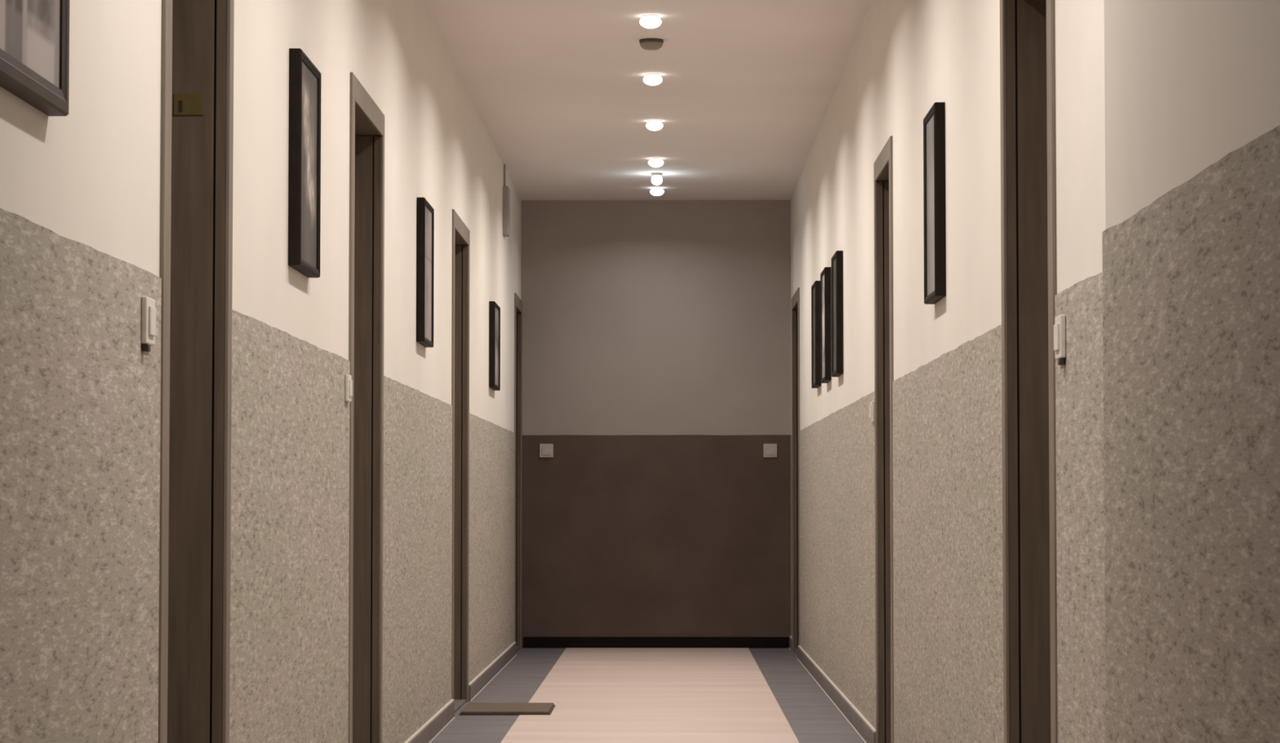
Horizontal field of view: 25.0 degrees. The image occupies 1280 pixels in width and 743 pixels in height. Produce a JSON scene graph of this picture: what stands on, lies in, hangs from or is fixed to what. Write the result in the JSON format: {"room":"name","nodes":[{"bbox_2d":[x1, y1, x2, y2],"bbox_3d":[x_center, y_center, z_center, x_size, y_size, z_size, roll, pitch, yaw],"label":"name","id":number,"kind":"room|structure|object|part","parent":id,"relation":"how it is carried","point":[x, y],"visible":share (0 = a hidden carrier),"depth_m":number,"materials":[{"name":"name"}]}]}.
{"room":"hallway","nodes":[
{"label":"hallway","id":0,"kind":"room"},
{"bbox_2d":[0,0,521,742],"bbox_3d":[-0.990,-0.103,8.358,0.324,2.770,19.070,0,-3,1],"label":"wall","id":1,"kind":"structure","parent":0,"point":[80,394],"depth_m":6.46,"materials":[{"name":"beige paint"}]},
{"bbox_2d":[0,0,69,115],"bbox_3d":[-0.860,-0.692,3.978,0.030,0.604,0.600,0,-3,1],"label":"framed picture","id":2,"kind":"object","parent":1,"relation":"attached to","point":[34,34],"visible":1,"depth_m":4.08,"materials":[{"name":"wood"}]},
{"bbox_2d":[0,0,60,88],"bbox_3d":[-0.853,-0.692,3.977,0.001,0.536,0.532,0,-3,1],"label":"print","id":3,"kind":"object","parent":2,"relation":"attached to","point":[29,29],"depth_m":4.06},
{"bbox_2d":[141,296,155,351],"bbox_3d":[-0.853,-0.081,5.027,0.014,0.095,0.082,0,-3,1],"label":"wall switch","id":4,"kind":"object","parent":1,"relation":"attached to","point":[148,304],"visible":1,"depth_m":5.00,"materials":[{"name":"white plastic"}]},
{"bbox_2d":[158,0,234,742],"bbox_3d":[-0.950,0.090,5.589,0.198,2.138,0.815,0,-3,1],"label":"door","id":5,"kind":"structure","parent":1,"relation":"in","point":[197,59],"depth_m":5.95,"materials":[{"name":"brown wood"}]},
{"bbox_3d":[-0.859,0.109,5.215,0.008,2.066,0.072,0,-3,1],"label":"casing","id":6,"kind":"part","parent":5,"relation":"part of","materials":[{"name":"brown wood"}]},
{"bbox_3d":[-0.933,-0.552,5.973,0.062,0.045,0.003,0,-3,1],"label":"hinge plate","id":7,"kind":"part","parent":5,"relation":"part of","materials":[{"name":"gold metal"}]},
{"bbox_3d":[-0.851,0.143,5.967,0.008,2.066,0.052,0,-3,1],"label":"casing","id":8,"kind":"part","parent":5,"relation":"part of","materials":[{"name":"brown wood"}]},
{"bbox_2d":[288,48,320,277],"bbox_3d":[-0.828,-0.508,7.151,0.030,0.524,0.395,0,-3,1],"label":"framed picture","id":9,"kind":"object","parent":1,"relation":"attached to","point":[304,78],"visible":1,"depth_m":7.08,"materials":[{"name":"black paint"}]},
{"bbox_2d":[301,60,317,268],"bbox_3d":[-0.821,-0.508,7.151,0.001,0.486,0.357,0,-3,1],"label":"print","id":10,"kind":"object","parent":9,"relation":"attached to","point":[309,82],"depth_m":7.17},
{"bbox_2d":[345,373,352,401],"bbox_3d":[-0.822,0.047,8.165,0.014,0.076,0.076,0,-3,1],"label":"wall switch","id":11,"kind":"object","parent":1,"relation":"attached to","point":[348,382],"visible":1,"depth_m":8.14,"materials":[{"name":"white plastic"}]},
{"bbox_2d":[348,71,384,742],"bbox_3d":[-0.919,0.229,8.718,0.198,2.138,0.940,0,-3,1],"label":"door","id":12,"kind":"structure","parent":1,"relation":"in","point":[366,120],"depth_m":9.13,"materials":[{"name":"brown wood"}]},
{"bbox_3d":[-0.828,0.246,8.282,0.008,2.066,0.072,0,-3,1],"label":"casing","id":13,"kind":"part","parent":12,"relation":"part of","materials":[{"name":"brown wood"}]},
{"bbox_3d":[-0.824,-0.803,8.763,0.008,0.072,0.940,0,-3,1],"label":"casing","id":14,"kind":"part","parent":12,"relation":"part of","materials":[{"name":"brown wood"}]},
{"bbox_3d":[-0.819,0.285,9.159,0.008,2.066,0.052,0,-3,1],"label":"casing","id":15,"kind":"part","parent":12,"relation":"part of","materials":[{"name":"brown wood"}]},
{"bbox_2d":[416,197,434,347],"bbox_3d":[-0.793,-0.361,10.680,0.030,0.524,0.410,0,-3,1],"label":"framed picture","id":16,"kind":"object","parent":1,"relation":"attached to","point":[424,211],"visible":1,"depth_m":10.53,"materials":[{"name":"black paint"}]},
{"bbox_2d":[424,205,431,341],"bbox_3d":[-0.785,-0.361,10.680,0.001,0.486,0.372,0,-3,1],"label":"print","id":17,"kind":"object","parent":16,"relation":"attached to","point":[428,304],"depth_m":10.71},
{"bbox_2d":[404,641,516,742],"bbox_3d":[-0.824,1.224,7.897,0.016,0.076,18.270,0,-3,1],"label":"baseboard","id":18,"kind":"structure","parent":1,"relation":"attached to","point":[428,731],"depth_m":12.10,"materials":[{"name":"grey wood"}]},
{"bbox_2d":[451,208,470,712],"bbox_3d":[-0.879,0.404,12.644,0.198,2.138,0.980,0,-3,1],"label":"door","id":19,"kind":"structure","parent":1,"relation":"in","point":[460,232],"depth_m":13.07,"materials":[{"name":"brown wood"}]},
{"bbox_3d":[-0.789,0.419,12.188,0.008,2.066,0.072,0,-3,1],"label":"casing","id":20,"kind":"part","parent":19,"relation":"part of","materials":[{"name":"brown wood"}]},
{"bbox_3d":[-0.785,-0.628,12.689,0.008,0.072,0.980,0,-3,1],"label":"casing","id":21,"kind":"part","parent":19,"relation":"part of","materials":[{"name":"brown wood"}]},
{"bbox_3d":[-0.780,0.460,13.105,0.008,2.066,0.052,0,-3,1],"label":"casing","id":22,"kind":"part","parent":19,"relation":"part of","materials":[{"name":"brown wood"}]},
{"bbox_2d":[488,301,500,390],"bbox_3d":[-0.750,-0.129,14.934,0.030,0.438,0.470,0,-3,1],"label":"framed picture","id":23,"kind":"object","parent":1,"relation":"attached to","point":[494,308],"visible":1,"depth_m":14.72,"materials":[{"name":"black paint"}]},
{"bbox_2d":[494,307,498,386],"bbox_3d":[-0.743,-0.129,14.934,0.001,0.400,0.432,0,-3,1],"label":"print","id":24,"kind":"object","parent":23,"relation":"attached to","point":[496,323],"depth_m":14.98},
{"bbox_2d":[502,164,510,236],"bbox_3d":[-0.740,-0.951,16.016,0.030,0.394,0.180,0,-3,1],"label":"junction box","id":25,"kind":"object","parent":1,"relation":"attached to","point":[506,191],"visible":1,"depth_m":15.93,"materials":[{"name":"grey plastic"}]},
{"bbox_2d":[514,292,522,651],"bbox_3d":[-0.831,0.619,17.466,0.198,2.138,0.795,0,-3,1],"label":"door","id":26,"kind":"structure","parent":1,"relation":"in","point":[517,302],"depth_m":17.80,"materials":[{"name":"brown wood"}]},
{"bbox_3d":[-0.740,0.638,17.103,0.008,2.066,0.072,0,-3,1],"label":"casing","id":27,"kind":"part","parent":26,"relation":"part of","materials":[{"name":"brown wood"}]},
{"bbox_3d":[-0.736,-0.413,17.512,0.008,0.072,0.795,0,-3,1],"label":"casing","id":28,"kind":"part","parent":26,"relation":"part of","materials":[{"name":"brown wood"}]},
{"bbox_3d":[-0.733,0.671,17.835,0.008,2.066,0.052,0,-3,1],"label":"casing","id":29,"kind":"part","parent":26,"relation":"part of","materials":[{"name":"brown wood"}]},
{"bbox_2d":[422,0,871,199],"bbox_3d":[0.003,-1.562,8.413,2.310,0.150,19.470,0,-3,1],"label":"ceiling","id":30,"kind":"structure","parent":0,"point":[744,95],"depth_m":13.08,"materials":[{"name":"paint"}]},
{"bbox_2d":[639,14,661,28],"bbox_3d":[0.040,-1.343,11.111,0.085,0.048,0.085,0,-3,1],"label":"ceiling light","id":31,"kind":"object","parent":30,"relation":"attached to","point":[649,21],"visible":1,"depth_m":11.08,"materials":[{"name":"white glass"}]},
{"bbox_2d":[639,38,663,49],"bbox_3d":[0.046,-1.321,11.690,0.098,0.040,0.098,0,-3,1],"label":"smoke detector","id":32,"kind":"object","parent":30,"relation":"attached to","point":[646,43],"visible":1,"depth_m":11.65,"materials":[{"name":"plastic"}]},
{"bbox_2d":[643,73,662,85],"bbox_3d":[0.056,-1.275,12.639,0.085,0.048,0.085,0,-3,1],"label":"ceiling light","id":33,"kind":"object","parent":30,"relation":"attached to","point":[652,79],"visible":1,"depth_m":12.61,"materials":[{"name":"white glass"}]},
{"bbox_2d":[645,120,662,130],"bbox_3d":[0.071,-1.206,14.188,0.085,0.048,0.085,0,-3,1],"label":"ceiling light","id":34,"kind":"object","parent":30,"relation":"attached to","point":[653,125],"visible":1,"depth_m":14.16,"materials":[{"name":"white glass"}]},
{"bbox_2d":[648,157,663,167],"bbox_3d":[0.087,-1.137,15.746,0.085,0.048,0.085,0,-3,1],"label":"ceiling light","id":35,"kind":"object","parent":30,"relation":"attached to","point":[654,162],"visible":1,"depth_m":15.72,"materials":[{"name":"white glass"}]},
{"bbox_2d":[651,173,662,185],"bbox_3d":[0.096,-1.095,16.465,0.064,0.066,0.064,0,-3,1],"label":"ceiling light","id":36,"kind":"object","parent":30,"relation":"attached to","point":[656,179],"visible":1,"depth_m":16.44,"materials":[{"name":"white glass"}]},
{"bbox_2d":[649,186,664,195],"bbox_3d":[0.102,-1.071,17.224,0.085,0.048,0.085,0,-3,1],"label":"ceiling light","id":37,"kind":"object","parent":30,"relation":"attached to","point":[656,191],"visible":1,"depth_m":17.20,"materials":[{"name":"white glass"}]},
{"bbox_2d":[431,648,864,742],"bbox_3d":[0.003,1.354,8.283,2.310,0.151,19.470,0,-3,1],"label":"floor","id":38,"kind":"structure","parent":0,"point":[597,695],"depth_m":13.32,"materials":[{"name":"grey plastic"}]},
{"bbox_2d":[459,702,555,715],"bbox_3d":[-0.570,1.459,12.504,0.386,0.014,0.540,0,-3,1],"label":"floor mat","id":39,"kind":"object","parent":38,"relation":"on","point":[472,708],"visible":1,"depth_m":12.38,"materials":[{"name":"rubber"}]},
{"bbox_2d":[520,200,791,648],"bbox_3d":[0.100,0.325,17.971,2.310,2.770,0.204,0,-3,1],"label":"wall","id":40,"kind":"structure","parent":0,"point":[656,334],"depth_m":17.88,"materials":[{"name":"paint"}]},
{"bbox_2d":[539,444,553,457],"bbox_3d":[-0.578,0.489,17.861,0.084,0.084,0.014,0,-3,1],"label":"wall plate","id":41,"kind":"object","parent":40,"relation":"attached to","point":[545,450],"visible":1,"depth_m":17.86,"materials":[{"name":"white plastic"}]},
{"bbox_2d":[523,636,788,648],"bbox_3d":[0.099,1.669,17.802,1.634,0.068,0.014,0,-3,1],"label":"baseboard","id":42,"kind":"structure","parent":40,"relation":"attached to","point":[528,642],"depth_m":17.79,"materials":[{"name":"black wood"}]},
{"bbox_2d":[763,444,777,457],"bbox_3d":[0.805,0.488,17.848,0.084,0.084,0.014,0,-3,1],"label":"wall plate","id":43,"kind":"object","parent":40,"relation":"attached to","point":[769,450],"visible":1,"depth_m":17.84,"materials":[{"name":"white plastic"}]},
{"bbox_2d":[790,0,1106,742],"bbox_3d":[1.023,0.016,11.034,0.324,2.770,13.672,0,-3,1],"label":"wall","id":44,"kind":"structure","parent":0,"point":[905,57],"depth_m":7.83,"materials":[{"name":"beige paint"}]},
{"bbox_2d":[791,287,799,654],"bbox_3d":[1.017,0.603,17.111,0.198,2.138,0.940,0,-3,1],"label":"door","id":45,"kind":"structure","parent":44,"relation":"in","point":[795,300],"depth_m":17.51,"materials":[{"name":"brown wood"}]},
{"bbox_3d":[0.927,0.658,17.554,0.008,2.066,0.052,0,-3,1],"label":"casing","id":46,"kind":"part","parent":45,"relation":"part of","materials":[{"name":"brown wood"}]},
{"bbox_3d":[0.922,-0.429,17.158,0.008,0.072,0.940,0,-3,1],"label":"casing","id":47,"kind":"part","parent":45,"relation":"part of","materials":[{"name":"brown wood"}]},
{"bbox_3d":[0.918,0.619,16.677,0.008,2.066,0.072,0,-3,1],"label":"casing","id":48,"kind":"part","parent":45,"relation":"part of","materials":[{"name":"brown wood"}]},
{"bbox_2d":[811,280,821,388],"bbox_3d":[0.884,-0.182,14.504,0.030,0.519,0.380,0,-3,1],"label":"framed picture","id":49,"kind":"object","parent":44,"relation":"attached to","point":[815,287],"visible":1,"depth_m":14.32,"materials":[{"name":"black paint"}]},
{"bbox_2d":[813,287,815,383],"bbox_3d":[0.877,-0.182,14.504,0.001,0.481,0.342,0,-3,1],"label":"print","id":50,"kind":"object","parent":49,"relation":"attached to","point":[814,355],"depth_m":14.55},
{"bbox_2d":[820,266,831,382],"bbox_3d":[0.876,-0.215,13.625,0.030,0.526,0.380,0,-3,1],"label":"framed picture","id":51,"kind":"object","parent":44,"relation":"attached to","point":[825,275],"visible":1,"depth_m":13.44,"materials":[{"name":"black paint"}]},
{"bbox_2d":[822,274,824,378],"bbox_3d":[0.868,-0.215,13.625,0.001,0.488,0.342,0,-3,1],"label":"print","id":52,"kind":"object","parent":51,"relation":"attached to","point":[823,277],"depth_m":13.70},
{"bbox_2d":[788,635,875,742],"bbox_3d":[0.854,1.363,11.019,0.016,0.076,13.546,0,-3,1],"label":"baseboard","id":53,"kind":"structure","parent":44,"relation":"attached to","point":[867,732],"depth_m":12.58,"materials":[{"name":"grey wood"}]},
{"bbox_2d":[831,250,843,377],"bbox_3d":[0.866,-0.249,12.696,0.030,0.532,0.380,0,-3,1],"label":"framed picture","id":54,"kind":"object","parent":44,"relation":"attached to","point":[837,260],"visible":1,"depth_m":12.51,"materials":[{"name":"black paint"}]},
{"bbox_2d":[833,257,836,371],"bbox_3d":[0.859,-0.249,12.696,0.001,0.494,0.342,0,-3,1],"label":"print","id":55,"kind":"object","parent":54,"relation":"attached to","point":[834,261],"depth_m":12.76},
{"bbox_2d":[869,401,874,422],"bbox_3d":[0.849,0.148,10.596,0.014,0.076,0.076,0,-3,1],"label":"wall switch","id":56,"kind":"object","parent":44,"relation":"attached to","point":[872,403],"visible":1,"depth_m":10.56,"materials":[{"name":"white plastic"}]},
{"bbox_2d":[873,135,893,742],"bbox_3d":[0.947,0.290,10.093,0.198,2.138,0.790,0,-3,1],"label":"door","id":57,"kind":"structure","parent":44,"relation":"in","point":[883,164],"depth_m":10.43,"materials":[{"name":"brown wood"}]},
{"bbox_3d":[0.856,0.343,10.461,0.008,2.066,0.052,0,-3,1],"label":"casing","id":58,"kind":"part","parent":57,"relation":"part of","materials":[{"name":"brown wood"}]},
{"bbox_3d":[0.852,-0.742,10.140,0.008,0.072,0.790,0,-3,1],"label":"casing","id":59,"kind":"part","parent":57,"relation":"part of","materials":[{"name":"brown wood"}]},
{"bbox_3d":[0.848,0.310,9.734,0.008,2.066,0.072,0,-3,1],"label":"casing","id":60,"kind":"part","parent":57,"relation":"part of","materials":[{"name":"brown wood"}]},
{"bbox_2d":[923,102,946,304],"bbox_3d":[0.820,-0.463,8.051,0.030,0.530,0.340,0,-3,1],"label":"framed picture","id":61,"kind":"object","parent":44,"relation":"attached to","point":[934,122],"visible":1,"depth_m":7.89,"materials":[{"name":"black paint"}]},
{"bbox_2d":[926,114,934,295],"bbox_3d":[0.812,-0.463,8.051,0.001,0.492,0.302,0,-3,1],"label":"print","id":62,"kind":"object","parent":61,"relation":"attached to","point":[930,125],"depth_m":8.09},
{"bbox_2d":[1000,0,1057,742],"bbox_3d":[0.906,0.110,6.047,0.198,2.138,0.870,0,-3,1],"label":"door","id":63,"kind":"structure","parent":44,"relation":"in","point":[1027,27],"depth_m":6.43,"materials":[{"name":"brown wood"}]},
{"bbox_3d":[0.816,0.164,6.455,0.008,2.066,0.052,0,-3,1],"label":"casing","id":64,"kind":"part","parent":63,"relation":"part of","materials":[{"name":"brown wood"}]},
{"bbox_3d":[0.807,0.128,5.648,0.008,2.066,0.072,0,-3,1],"label":"casing","id":65,"kind":"part","parent":63,"relation":"part of","materials":[{"name":"brown wood"}]},
{"bbox_2d":[1053,314,1066,364],"bbox_3d":[0.798,-0.059,5.505,0.014,0.095,0.082,0,-3,1],"label":"wall switch","id":66,"kind":"object","parent":44,"relation":"attached to","point":[1060,321],"visible":1,"depth_m":5.47,"materials":[{"name":"white plastic"}]},
{"bbox_2d":[1102,0,1279,742],"bbox_3d":[0.876,-0.406,1.562,0.429,2.770,5.502,0,-3,1],"label":"wall","id":67,"kind":"structure","parent":0,"point":[1191,235],"depth_m":3.56,"materials":[{"name":"beige paint"}]}
]}

